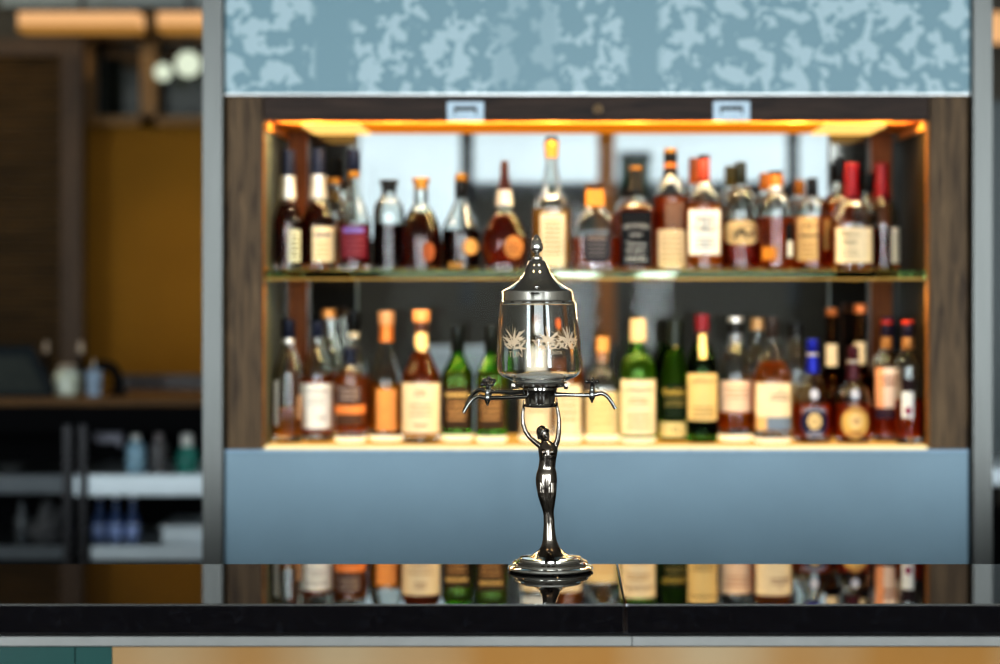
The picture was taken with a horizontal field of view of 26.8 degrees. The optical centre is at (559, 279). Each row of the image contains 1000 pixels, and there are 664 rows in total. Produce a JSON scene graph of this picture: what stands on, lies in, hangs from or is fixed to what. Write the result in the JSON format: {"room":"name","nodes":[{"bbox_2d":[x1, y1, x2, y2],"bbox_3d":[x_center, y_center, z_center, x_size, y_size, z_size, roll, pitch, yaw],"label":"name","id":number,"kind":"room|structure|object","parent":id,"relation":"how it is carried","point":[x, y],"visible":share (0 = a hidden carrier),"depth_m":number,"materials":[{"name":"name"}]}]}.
{"room":"bar","nodes":[
{"label":"bar","id":0,"kind":"room"},
{"bbox_2d":[0,0,201,7],"bbox_3d":[-1.702,-1.155,7.925,0.809,0.248,0.050,0,0,0],"label":"trim","id":1,"kind":"structure","parent":0,"point":[3,3],"depth_m":7.90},
{"bbox_2d":[0,0,999,505],"bbox_3d":[0.000,-0.002,8.300,8.400,3.150,0.200,0,0,0],"label":"wall","id":2,"kind":"structure","parent":0,"point":[143,184],"depth_m":8.20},
{"bbox_2d":[82,36,97,125],"bbox_3d":[-1.836,-0.774,8.200,0.039,0.345,0.100,0,0,0],"label":"trim","id":3,"kind":"structure","parent":2,"relation":"attached to","point":[91,48],"depth_m":8.15,"materials":[{"name":"beige wood"}]},
{"bbox_2d":[92,116,201,125],"bbox_3d":[-1.580,-0.619,8.200,0.474,0.035,0.100,0,0,0],"label":"trim","id":4,"kind":"structure","parent":2,"relation":"attached to","point":[96,120],"depth_m":8.15,"materials":[{"name":"beige wood"}]},
{"bbox_2d":[92,34,201,43],"bbox_3d":[-1.580,-0.941,8.200,0.474,0.027,0.100,0,0,0],"label":"trim","id":5,"kind":"structure","parent":2,"relation":"attached to","point":[99,39],"depth_m":8.15,"materials":[{"name":"beige wood"}]},
{"bbox_2d":[98,44,201,115],"bbox_3d":[-1.613,-0.789,8.290,0.497,0.331,0.020,0,0,0],"label":"window","id":6,"kind":"structure","parent":2,"relation":"in","point":[118,64],"depth_m":8.28,"materials":[{"name":"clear glass"}]},
{"bbox_2d":[140,8,160,125],"bbox_3d":[-1.599,-0.961,8.200,0.062,0.718,0.100,0,0,0],"label":"trim","id":7,"kind":"structure","parent":2,"relation":"attached to","point":[150,51],"depth_m":8.15,"materials":[{"name":"beige wood"}]},
{"bbox_3d":[0.000,-1.627,2.750,8.400,0.100,11.500,0,0,0],"label":"ceiling","id":8,"kind":"structure","parent":0,"visible":0},
{"bbox_2d":[17,0,145,34],"bbox_3d":[-1.743,-1.239,7.652,0.438,0.676,0.135,0,0,0],"label":"batten","id":9,"kind":"object","parent":8,"relation":"hanging from","point":[82,20],"visible":1,"depth_m":7.59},
{"bbox_2d":[18,12,144,27],"bbox_3d":[-1.743,-0.946,7.650,0.438,0.047,0.120,0,0,0],"label":"diffuser","id":10,"kind":"object","parent":9,"relation":"attached to","point":[25,19],"depth_m":7.59,"materials":[{"name":"orange plastic"}]},
{"bbox_2d":[154,33,171,80],"bbox_3d":[-1.528,-1.172,8.080,0.068,0.811,0.068,0,0,0],"label":"globe lamp","id":11,"kind":"object","parent":8,"relation":"hanging from","point":[162,71],"visible":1,"depth_m":8.06,"materials":[{"name":"white glass"}]},
{"bbox_2d":[156,0,201,34],"bbox_3d":[-1.353,-1.239,7.652,0.210,0.676,0.135,0,0,0],"label":"batten","id":12,"kind":"object","parent":8,"relation":"hanging from","point":[188,20],"visible":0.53,"depth_m":7.59,"materials":[{"name":"orange wood"}]},
{"bbox_2d":[157,12,201,24],"bbox_3d":[-1.353,-0.946,7.650,0.210,0.047,0.120,0,0,0],"label":"diffuser","id":13,"kind":"object","parent":12,"relation":"attached to","point":[163,18],"depth_m":7.59,"materials":[{"name":"orange plastic"}]},
{"bbox_2d":[175,35,200,76],"bbox_3d":[-1.431,-1.179,8.080,0.100,0.796,0.100,0,0,0],"label":"globe lamp","id":14,"kind":"object","parent":8,"relation":"hanging from","point":[187,63],"visible":1,"depth_m":8.05,"materials":[{"name":"white glass"}]},
{"bbox_2d":[993,12,999,43],"bbox_3d":[1.728,-1.223,7.660,0.380,0.708,0.120,0,0,0],"label":"batten","id":15,"kind":"object","parent":8,"relation":"hanging from","point":[996,15],"visible":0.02,"depth_m":7.60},
{"bbox_3d":[0.000,1.623,2.750,8.400,0.100,11.500,0,0,0],"label":"floor","id":16,"kind":"structure","parent":0,"visible":0},
{"bbox_2d":[0,38,84,381],"bbox_3d":[-2.216,0.317,7.936,0.835,2.454,0.072,0,0,0],"label":"wall panel","id":17,"kind":"object","parent":16,"relation":"on","point":[42,80],"visible":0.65,"depth_m":7.92,"materials":[{"name":"brown wood"}]},
{"bbox_2d":[0,374,201,563],"bbox_3d":[-1.602,0.940,6.565,1.116,1.265,0.570,0,0,0],"label":"shelving unit","id":18,"kind":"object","parent":16,"relation":"on","point":[54,434],"depth_m":6.30,"materials":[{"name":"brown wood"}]},
{"bbox_2d":[0,462,27,472],"bbox_3d":[-1.660,0.569,6.360,0.094,0.027,0.094,0,0,0],"label":"metal dish","id":19,"kind":"object","parent":18,"relation":"on","point":[7,467],"visible":1,"depth_m":6.33,"materials":[{"name":"metal"}]},
{"bbox_2d":[15,497,28,541],"bbox_3d":[-1.640,0.730,6.400,0.043,0.134,0.043,0,0,0],"label":"bottle","id":20,"kind":"object","parent":18,"relation":"on","point":[21,518],"visible":1,"depth_m":6.38,"materials":[{"name":"glass"}]},
{"bbox_2d":[0,346,54,396],"bbox_3d":[-1.738,0.279,6.469,0.376,0.155,0.102,0,0,0],"label":"monitor","id":21,"kind":"object","parent":18,"relation":"on","point":[23,373],"visible":1,"depth_m":6.42,"materials":[{"name":"grey plastic"}]},
{"bbox_2d":[28,499,62,542],"bbox_3d":[-1.566,0.731,6.400,0.104,0.132,0.147,0,0,0],"label":"bottles","id":22,"kind":"object","parent":18,"relation":"on","point":[48,526],"visible":0.98,"depth_m":6.36},
{"bbox_2d":[43,341,50,377],"bbox_3d":[-1.620,0.274,6.620,0.028,0.164,0.028,0,0,0],"label":"slim bottle","id":23,"kind":"object","parent":18,"relation":"on","point":[45,346],"visible":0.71,"depth_m":6.61,"materials":[{"name":"black glass"}]},
{"bbox_2d":[0,527,98,560],"bbox_3d":[-1.821,0.821,6.540,0.678,0.045,0.480,0,0,0],"label":"shelf","id":24,"kind":"object","parent":18,"relation":"attached to","point":[63,549],"depth_m":6.30,"materials":[{"name":"grey metal"}]},
{"bbox_2d":[0,461,100,493],"bbox_3d":[-1.821,0.614,6.540,0.678,0.060,0.480,0,0,0],"label":"shelf","id":25,"kind":"object","parent":18,"relation":"attached to","point":[37,477],"depth_m":6.30,"materials":[{"name":"grey metal"}]},
{"bbox_2d":[53,364,80,395],"bbox_3d":[-1.526,0.308,6.500,0.084,0.096,0.084,0,0,0],"label":"jar","id":26,"kind":"object","parent":18,"relation":"on","point":[66,380],"visible":1,"depth_m":6.47,"materials":[{"name":"ceramic"}]},
{"bbox_2d":[77,341,85,392],"bbox_3d":[-1.510,0.274,6.620,0.028,0.164,0.028,0,0,0],"label":"slim bottle","id":27,"kind":"object","parent":18,"relation":"on","point":[81,369],"visible":0.9,"depth_m":6.61,"materials":[{"name":"black glass"}]},
{"bbox_2d":[85,360,102,395],"bbox_3d":[-1.433,0.301,6.460,0.052,0.111,0.052,0,0,0],"label":"drinking glass","id":28,"kind":"object","parent":18,"relation":"on","point":[93,377],"visible":1,"depth_m":6.44,"materials":[{"name":"glass"}]},
{"bbox_2d":[92,496,107,540],"bbox_3d":[-1.409,0.727,6.430,0.046,0.141,0.046,0,0,0],"label":"water bottle","id":29,"kind":"object","parent":18,"relation":"on","point":[99,525],"visible":0.93,"depth_m":6.42,"materials":[{"name":"blue glass"}]},
{"bbox_2d":[89,361,127,395],"bbox_3d":[-1.399,0.303,6.500,0.122,0.107,0.060,0,0,0],"label":"tap","id":30,"kind":"object","parent":18,"relation":"on","point":[118,383],"visible":0.94,"depth_m":6.49,"materials":[{"name":"black metal"}]},
{"bbox_2d":[94,432,123,447],"bbox_3d":[-1.377,0.485,6.412,0.085,0.056,0.032,0,0,0],"label":"folded napkins","id":31,"kind":"object","parent":18,"relation":"on","point":[117,438],"visible":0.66,"depth_m":6.40,"materials":[{"name":"fabric"}]},
{"bbox_2d":[108,496,123,540],"bbox_3d":[-1.359,0.727,6.430,0.046,0.141,0.046,0,0,0],"label":"water bottle","id":32,"kind":"object","parent":18,"relation":"on","point":[115,525],"visible":0.93,"depth_m":6.42,"materials":[{"name":"blue glass"}]},
{"bbox_2d":[125,496,140,540],"bbox_3d":[-1.307,0.727,6.430,0.046,0.141,0.046,0,0,0],"label":"water bottle","id":33,"kind":"object","parent":18,"relation":"on","point":[132,525],"visible":0.89,"depth_m":6.42,"materials":[{"name":"blue plastic"}]},
{"bbox_2d":[126,434,145,471],"bbox_3d":[-1.292,0.526,6.400,0.061,0.113,0.061,0,0,0],"label":"spray bottle","id":34,"kind":"object","parent":18,"relation":"on","point":[136,449],"visible":1,"depth_m":6.38,"materials":[{"name":"blue plastic"}]},
{"bbox_2d":[73,461,201,495],"bbox_3d":[-1.252,0.617,6.540,0.417,0.066,0.480,0,0,0],"label":"shelf","id":35,"kind":"object","parent":18,"relation":"attached to","point":[99,478],"depth_m":6.30,"materials":[{"name":"metal"}]},
{"bbox_2d":[90,527,201,560],"bbox_3d":[-1.227,0.821,6.540,0.366,0.045,0.480,0,0,0],"label":"shelf","id":36,"kind":"object","parent":18,"relation":"attached to","point":[150,547],"depth_m":6.30,"materials":[{"name":"metal"}]},
{"bbox_2d":[150,433,167,471],"bbox_3d":[-1.222,0.525,6.400,0.055,0.116,0.055,0,0,0],"label":"spray bottle","id":37,"kind":"object","parent":18,"relation":"on","point":[158,447],"visible":1,"depth_m":6.38,"materials":[{"name":"grey plastic"}]},
{"bbox_2d":[159,516,201,542],"bbox_3d":[-1.139,0.770,6.475,0.146,0.055,0.262,0,0,0],"label":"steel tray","id":38,"kind":"object","parent":18,"relation":"on","point":[178,529],"visible":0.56,"depth_m":6.35,"materials":[{"name":"silver metal"}]},
{"bbox_2d":[176,433,197,471],"bbox_3d":[-1.137,0.525,6.400,0.067,0.116,0.067,0,0,0],"label":"spray bottle","id":39,"kind":"object","parent":18,"relation":"on","point":[186,455],"visible":1,"depth_m":6.38,"materials":[{"name":"teal plastic"}]},
{"bbox_2d":[0,564,999,663],"bbox_3d":[-0.100,1.022,3.282,5.000,1.098,0.432,0,0,0],"label":"countertop","id":40,"kind":"structure","parent":16,"relation":"on","point":[50,613],"depth_m":3.08,"materials":[{"name":"black stone"}]},
{"bbox_2d":[462,234,616,575],"bbox_3d":[-0.032,0.199,3.424,0.251,0.547,0.140,0,0,0],"label":"fountain","id":41,"kind":"object","parent":40,"relation":"on","point":[539,349],"visible":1,"depth_m":3.38,"materials":[{"name":"silver metal"}]},
{"bbox_2d":[462,380,526,413],"bbox_3d":[-0.104,0.188,3.393,0.108,0.054,0.053,0,0,0],"label":"tap","id":42,"kind":"object","parent":41,"relation":"on","point":[486,397],"depth_m":3.39,"materials":[{"name":"silver metal"}]},
{"bbox_2d":[555,377,616,409],"bbox_3d":[0.041,0.185,3.424,0.105,0.054,0.025,0,0,0],"label":"tap","id":43,"kind":"object","parent":41,"relation":"on","point":[592,394],"depth_m":3.42,"materials":[{"name":"silver metal"}]},
{"bbox_2d":[202,0,992,568],"bbox_3d":[0.083,0.397,4.872,1.746,2.350,0.470,0,0,0],"label":"bar cabinet","id":44,"kind":"object","parent":16,"relation":"on","point":[435,90],"visible":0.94,"depth_m":4.66,"materials":[{"name":"blue wood"}]},
{"bbox_2d":[274,150,301,270],"bbox_3d":[-0.620,-0.159,4.790,0.064,0.276,0.064,0,0,0],"label":"liquor bottle","id":45,"kind":"object","parent":44,"relation":"on","point":[287,221],"visible":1,"depth_m":4.77,"materials":[{"name":"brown glass"}]},
{"bbox_2d":[274,319,302,442],"bbox_3d":[-0.619,0.229,4.790,0.066,0.280,0.066,0,0,0],"label":"liquor bottle","id":46,"kind":"object","parent":44,"relation":"on","point":[288,374],"visible":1,"depth_m":4.76,"materials":[{"name":"clear glass"}]},
{"bbox_2d":[303,321,332,441],"bbox_3d":[-0.558,0.232,4.829,0.071,0.275,0.072,0,0,0],"label":"liquor bottle","id":47,"kind":"object","parent":44,"relation":"on","point":[317,370],"visible":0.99,"depth_m":4.80,"materials":[{"name":"clear glass"}]},
{"bbox_2d":[302,148,335,270],"bbox_3d":[-0.554,-0.162,4.814,0.078,0.282,0.079,0,0,0],"label":"liquor bottle","id":48,"kind":"object","parent":44,"relation":"on","point":[318,221],"visible":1,"depth_m":4.79,"materials":[{"name":"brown glass"}]},
{"bbox_2d":[286,133,355,355],"bbox_3d":[-0.576,0.008,5.048,0.171,0.723,0.006,0,0,0],"label":"mirror","id":49,"kind":"object","parent":44,"relation":"on","point":[340,295],"depth_m":5.04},
{"bbox_2d":[321,309,343,438],"bbox_3d":[-0.541,0.219,4.920,0.070,0.302,0.070,0,0,0],"label":"liquor bottle","id":50,"kind":"object","parent":44,"relation":"on","point":[330,345],"visible":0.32,"depth_m":4.90,"materials":[{"name":"clear glass"}]},
{"bbox_2d":[325,178,344,270],"bbox_3d":[-0.530,-0.130,4.925,0.073,0.219,0.073,0,0,0],"label":"liquor bottle","id":51,"kind":"object","parent":44,"relation":"on","point":[335,200],"visible":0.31,"depth_m":4.90,"materials":[{"name":"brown glass"}]},
{"bbox_2d":[301,124,370,134],"bbox_3d":[-0.518,-0.350,4.875,0.133,0.008,0.260,0,0,0],"label":"light strip","id":52,"kind":"object","parent":44,"relation":"on","point":[317,129],"depth_m":4.83,"materials":[{"name":"yellow plastic"}]},
{"bbox_2d":[334,347,366,442],"bbox_3d":[-0.478,0.261,4.789,0.073,0.217,0.074,0,0,0],"label":"liquor bottle","id":53,"kind":"object","parent":44,"relation":"on","point":[350,381],"visible":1,"depth_m":4.76,"materials":[{"name":"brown glass"}]},
{"bbox_2d":[337,150,370,270],"bbox_3d":[-0.471,-0.159,4.799,0.075,0.276,0.077,0,0,0],"label":"liquor bottle","id":54,"kind":"object","parent":44,"relation":"on","point":[353,224],"visible":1,"depth_m":4.77,"materials":[{"name":"clear glass"}]},
{"bbox_2d":[342,311,368,435],"bbox_3d":[-0.487,0.221,4.968,0.069,0.296,0.069,0,0,0],"label":"liquor bottle","id":55,"kind":"object","parent":44,"relation":"on","point":[353,323],"visible":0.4,"depth_m":4.96,"materials":[{"name":"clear glass"}]},
{"bbox_2d":[369,311,402,441],"bbox_3d":[-0.399,0.220,4.835,0.081,0.298,0.081,0,0,45],"label":"liquor bottle","id":56,"kind":"object","parent":44,"relation":"on","point":[385,378],"visible":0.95,"depth_m":4.81,"materials":[{"name":"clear glass"}]},
{"bbox_2d":[373,180,403,270],"bbox_3d":[-0.392,-0.125,4.815,0.071,0.209,0.071,0,0,0],"label":"liquor bottle","id":57,"kind":"object","parent":44,"relation":"on","point":[388,218],"visible":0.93,"depth_m":4.79,"materials":[{"name":"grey glass"}]},
{"bbox_2d":[401,178,440,270],"bbox_3d":[-0.317,-0.127,4.790,0.093,0.212,0.093,0,0,0],"label":"liquor bottle","id":58,"kind":"object","parent":44,"relation":"on","point":[420,234],"visible":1,"depth_m":4.76,"materials":[{"name":"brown glass"}]},
{"bbox_2d":[402,310,440,442],"bbox_3d":[-0.316,0.219,4.789,0.089,0.301,0.090,0,0,5],"label":"liquor bottle","id":59,"kind":"object","parent":44,"relation":"on","point":[421,379],"visible":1,"depth_m":4.76,"materials":[{"name":"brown glass"}]},
{"bbox_2d":[442,326,472,441],"bbox_3d":[-0.236,0.238,4.829,0.073,0.264,0.074,0,0,0],"label":"liquor bottle","id":60,"kind":"object","parent":44,"relation":"on","point":[457,375],"visible":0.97,"depth_m":4.80,"materials":[{"name":"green glass"}]},
{"bbox_2d":[442,174,479,270],"bbox_3d":[-0.227,-0.132,4.820,0.087,0.223,0.088,0,0,0],"label":"liquor bottle","id":61,"kind":"object","parent":44,"relation":"on","point":[460,231],"visible":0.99,"depth_m":4.79,"materials":[{"name":"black glass"}]},
{"bbox_2d":[476,326,506,442],"bbox_3d":[-0.156,0.237,4.789,0.072,0.264,0.073,0,0,0],"label":"liquor bottle","id":62,"kind":"object","parent":44,"relation":"on","point":[491,420],"visible":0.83,"depth_m":4.76,"materials":[{"name":"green glass"}]},
{"bbox_2d":[482,161,526,270],"bbox_3d":[-0.127,-0.146,4.790,0.103,0.251,0.073,0,0,0],"label":"liquor bottle","id":63,"kind":"object","parent":44,"relation":"on","point":[504,241],"visible":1,"depth_m":4.77,"materials":[{"name":"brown glass"}]},
{"bbox_2d":[518,388,552,441],"bbox_3d":[-0.055,0.225,4.819,0.080,0.289,0.082,0,0,-15],"label":"liquor bottle","id":64,"kind":"object","parent":44,"relation":"on","point":[534,417],"visible":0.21,"depth_m":4.79,"materials":[{"name":"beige glass"}]},
{"bbox_2d":[533,137,569,270],"bbox_3d":[-0.019,-0.174,4.809,0.085,0.307,0.086,0,0,0],"label":"liquor bottle","id":65,"kind":"object","parent":44,"relation":"on","point":[551,208],"visible":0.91,"depth_m":4.77,"materials":[{"name":"clear glass"}]},
{"bbox_2d":[554,359,581,441],"bbox_3d":[0.019,0.229,4.799,0.064,0.280,0.065,0,0,-5],"label":"liquor bottle","id":66,"kind":"object","parent":44,"relation":"on","point":[570,408],"visible":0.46,"depth_m":4.77,"materials":[{"name":"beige glass"}]},
{"bbox_2d":[573,183,616,270],"bbox_3d":[0.080,-0.121,4.789,0.100,0.201,0.077,0,0,0],"label":"liquor bottle","id":67,"kind":"object","parent":44,"relation":"on","point":[594,231],"visible":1,"depth_m":4.75,"materials":[{"name":"clear glass"}]},
{"bbox_2d":[265,271,924,277],"bbox_3d":[0.078,-0.011,4.841,1.469,0.019,0.336,0,0,0],"label":"glass shelf","id":68,"kind":"object","parent":44,"relation":"attached to","point":[268,274],"depth_m":4.67,"materials":[{"name":"clear glass"}]},
{"bbox_2d":[584,337,620,441],"bbox_3d":[0.098,0.250,4.829,0.085,0.238,0.078,0,0,0],"label":"liquor bottle","id":69,"kind":"object","parent":44,"relation":"on","point":[601,421],"visible":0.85,"depth_m":4.79,"materials":[{"name":"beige glass"}]},
{"bbox_2d":[613,188,628,270],"bbox_3d":[0.160,-0.118,4.935,0.070,0.196,0.070,0,0,0],"label":"liquor bottle","id":70,"kind":"object","parent":44,"relation":"on","point":[625,196],"visible":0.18,"depth_m":4.92,"materials":[{"name":"clear glass"}]},
{"bbox_2d":[618,166,653,270],"bbox_3d":[0.173,-0.140,4.799,0.081,0.239,0.079,0,0,0],"label":"liquor bottle","id":71,"kind":"object","parent":44,"relation":"on","point":[635,215],"visible":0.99,"depth_m":4.76,"materials":[{"name":"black glass"}]},
{"bbox_2d":[620,318,655,442],"bbox_3d":[0.178,0.229,4.789,0.082,0.282,0.083,0,0,5],"label":"liquor bottle","id":72,"kind":"object","parent":44,"relation":"on","point":[637,371],"visible":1,"depth_m":4.76,"materials":[{"name":"green glass"}]},
{"bbox_2d":[654,319,667,437],"bbox_3d":[0.252,0.231,4.940,0.071,0.278,0.071,0,0,0],"label":"liquor bottle","id":73,"kind":"object","parent":44,"relation":"on","point":[660,358],"visible":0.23,"depth_m":4.92,"materials":[{"name":"green glass"}]},
{"bbox_2d":[654,148,686,270],"bbox_3d":[0.253,-0.161,4.814,0.076,0.281,0.077,0,0,15],"label":"liquor bottle","id":74,"kind":"object","parent":44,"relation":"on","point":[670,195],"visible":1,"depth_m":4.79,"materials":[{"name":"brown glass"}]},
{"bbox_2d":[658,319,686,440],"bbox_3d":[0.266,0.230,4.851,0.080,0.278,0.077,0,0,0],"label":"liquor bottle","id":75,"kind":"object","parent":44,"relation":"on","point":[672,387],"visible":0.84,"depth_m":4.82,"materials":[{"name":"green glass"}]},
{"bbox_2d":[686,158,698,270],"bbox_3d":[0.316,-0.154,4.935,0.073,0.266,0.073,0,0,0],"label":"liquor bottle","id":76,"kind":"object","parent":44,"relation":"on","point":[693,162],"visible":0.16,"depth_m":4.92,"materials":[{"name":"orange glass"}]},
{"bbox_2d":[686,314,717,442],"bbox_3d":[0.324,0.224,4.789,0.071,0.291,0.072,0,0,0],"label":"liquor bottle","id":77,"kind":"object","parent":44,"relation":"on","point":[701,372],"visible":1,"depth_m":4.76,"materials":[{"name":"green glass"}]},
{"bbox_2d":[687,155,720,270],"bbox_3d":[0.329,-0.153,4.789,0.075,0.264,0.077,0,0,-5],"label":"liquor bottle","id":78,"kind":"object","parent":44,"relation":"on","point":[703,205],"visible":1,"depth_m":4.76,"materials":[{"name":"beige glass"}]},
{"bbox_2d":[718,166,734,270],"bbox_3d":[0.402,-0.145,4.950,0.075,0.248,0.075,0,0,0],"label":"liquor bottle","id":79,"kind":"object","parent":44,"relation":"on","point":[729,170],"visible":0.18,"depth_m":4.94,"materials":[{"name":"clear glass"}]},
{"bbox_2d":[718,317,752,441],"bbox_3d":[0.404,0.227,4.829,0.080,0.284,0.081,0,0,0],"label":"liquor bottle","id":80,"kind":"object","parent":44,"relation":"on","point":[735,376],"visible":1,"depth_m":4.80,"materials":[{"name":"clear glass"}]},
{"bbox_2d":[722,162,758,270],"bbox_3d":[0.414,-0.146,4.819,0.085,0.250,0.086,0,0,0],"label":"liquor bottle","id":81,"kind":"object","parent":44,"relation":"on","point":[740,209],"visible":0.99,"depth_m":4.79,"materials":[{"name":"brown glass"}]},
{"bbox_2d":[733,224,753,240],"bbox_3d":[0.419,-0.108,4.780,0.050,0.038,0.008,0,0,-6],"label":"print","id":82,"kind":"object","parent":81,"relation":"on","point":[741,232],"depth_m":4.78,"materials":[{"name":"paper"}]},
{"bbox_2d":[747,318,764,434],"bbox_3d":[0.464,0.230,4.950,0.068,0.280,0.068,0,0,0],"label":"liquor bottle","id":83,"kind":"object","parent":44,"relation":"on","point":[755,351],"visible":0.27,"depth_m":4.93,"materials":[{"name":"clear glass"}]},
{"bbox_2d":[756,173,769,270],"bbox_3d":[0.483,-0.136,4.935,0.073,0.231,0.073,0,0,0],"label":"liquor bottle","id":84,"kind":"object","parent":44,"relation":"on","point":[763,177],"visible":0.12,"depth_m":4.92,"materials":[{"name":"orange glass"}]},
{"bbox_2d":[753,317,790,442],"bbox_3d":[0.484,0.227,4.789,0.087,0.285,0.088,0,0,0],"label":"liquor bottle","id":85,"kind":"object","parent":44,"relation":"on","point":[771,378],"visible":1,"depth_m":4.75,"materials":[{"name":"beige glass"}]},
{"bbox_2d":[759,171,792,270],"bbox_3d":[0.493,-0.135,4.790,0.078,0.228,0.078,0,0,0],"label":"liquor bottle","id":86,"kind":"object","parent":44,"relation":"on","point":[776,208],"visible":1,"depth_m":4.76,"materials":[{"name":"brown glass"}]},
{"bbox_2d":[783,323,806,437],"bbox_3d":[0.554,0.235,4.940,0.073,0.268,0.073,0,0,0],"label":"liquor bottle","id":87,"kind":"object","parent":44,"relation":"on","point":[794,356],"visible":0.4,"depth_m":4.91,"materials":[{"name":"clear glass"}]},
{"bbox_2d":[790,180,804,270],"bbox_3d":[0.565,-0.128,4.950,0.073,0.215,0.073,0,0,0],"label":"liquor bottle","id":88,"kind":"object","parent":44,"relation":"on","point":[799,185],"visible":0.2,"depth_m":4.94,"materials":[{"name":"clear glass"}]},
{"bbox_2d":[793,178,830,270],"bbox_3d":[0.578,-0.127,4.820,0.085,0.214,0.085,0,0,-23],"label":"liquor bottle","id":89,"kind":"object","parent":44,"relation":"on","point":[812,213],"visible":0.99,"depth_m":4.79,"materials":[{"name":"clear glass"}]},
{"bbox_2d":[793,339,831,442],"bbox_3d":[0.576,0.252,4.789,0.087,0.235,0.088,0,0,0],"label":"liquor bottle","id":90,"kind":"object","parent":44,"relation":"on","point":[812,411],"visible":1,"depth_m":4.76,"materials":[{"name":"clear glass"}]},
{"bbox_2d":[820,308,844,437],"bbox_3d":[0.639,0.218,4.945,0.064,0.304,0.064,0,0,0],"label":"liquor bottle","id":91,"kind":"object","parent":44,"relation":"on","point":[831,376],"visible":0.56,"depth_m":4.93,"materials":[{"name":"brown glass"}]},
{"bbox_2d":[825,158,844,270],"bbox_3d":[0.654,-0.154,4.935,0.070,0.266,0.070,0,0,0],"label":"liquor bottle","id":92,"kind":"object","parent":44,"relation":"on","point":[834,196],"visible":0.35,"depth_m":4.92,"materials":[{"name":"clear glass"}]},
{"bbox_2d":[811,124,885,134],"bbox_3d":[0.668,-0.350,4.875,0.140,0.008,0.260,0,0,0],"label":"strip light","id":93,"kind":"object","parent":44,"relation":"on","point":[817,129],"depth_m":4.83,"materials":[{"name":"yellow"}]},
{"bbox_2d":[831,163,871,270],"bbox_3d":[0.665,-0.144,4.789,0.091,0.246,0.092,0,0,0],"label":"liquor bottle","id":94,"kind":"object","parent":44,"relation":"on","point":[851,222],"visible":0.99,"depth_m":4.75,"materials":[{"name":"clear glass"}]},
{"bbox_2d":[835,346,870,442],"bbox_3d":[0.668,0.260,4.789,0.082,0.219,0.083,0,0,0],"label":"liquor bottle","id":95,"kind":"object","parent":44,"relation":"on","point":[852,406],"visible":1,"depth_m":4.76,"materials":[{"name":"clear glass"}]},
{"bbox_2d":[853,304,871,436],"bbox_3d":[0.706,0.213,4.945,0.060,0.313,0.060,0,0,0],"label":"liquor bottle","id":96,"kind":"object","parent":44,"relation":"on","point":[859,310],"visible":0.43,"depth_m":4.93,"materials":[{"name":"brown glass"}]},
{"bbox_2d":[830,133,899,382],"bbox_3d":[0.735,0.008,5.048,0.172,0.723,0.006,0,0,0],"label":"mirror","id":97,"kind":"object","parent":44,"relation":"on","point":[854,148],"depth_m":5.04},
{"bbox_2d":[862,174,873,206],"bbox_3d":[0.729,-0.136,4.963,0.045,0.230,0.045,0,0,0],"label":"liquor bottle","id":98,"kind":"object","parent":44,"relation":"on","point":[868,179],"visible":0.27,"depth_m":4.95,"materials":[{"name":"clear glass"}]},
{"bbox_2d":[867,163,898,270],"bbox_3d":[0.746,-0.146,4.870,0.081,0.251,0.081,0,0,0],"label":"liquor bottle","id":99,"kind":"object","parent":44,"relation":"on","point":[883,212],"visible":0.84,"depth_m":4.84,"materials":[{"name":"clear glass"}]},
{"bbox_2d":[872,320,897,441],"bbox_3d":[0.751,0.231,4.829,0.067,0.276,0.068,0,0,0],"label":"liquor bottle","id":100,"kind":"object","parent":44,"relation":"on","point":[883,366],"visible":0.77,"depth_m":4.80,"materials":[{"name":"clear glass"}]},
{"bbox_2d":[882,318,894,350],"bbox_3d":[0.772,0.230,4.945,0.059,0.280,0.059,0,0,0],"label":"liquor bottle","id":101,"kind":"object","parent":44,"relation":"on","point":[892,319],"visible":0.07,"depth_m":4.93,"materials":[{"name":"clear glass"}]},
{"bbox_2d":[895,320,920,443],"bbox_3d":[0.786,0.231,4.744,0.059,0.278,0.060,0,0,0],"label":"liquor bottle","id":102,"kind":"object","parent":44,"relation":"on","point":[907,366],"visible":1,"depth_m":4.72,"materials":[{"name":"clear glass"}]},
{"bbox_2d":[993,101,999,563],"bbox_3d":[1.497,0.501,6.500,0.426,2.142,0.400,0,0,0],"label":"tall cabinet","id":103,"kind":"object","parent":16,"relation":"on","point":[996,104],"visible":0.03,"depth_m":6.68,"materials":[{"name":"metal"}]},
{"bbox_2d":[993,457,999,485],"bbox_3d":[1.497,0.591,6.500,0.426,0.054,0.400,0,0,0],"label":"shelf","id":104,"kind":"object","parent":103,"relation":"attached to","point":[996,460],"depth_m":6.30,"materials":[{"name":"metal"}]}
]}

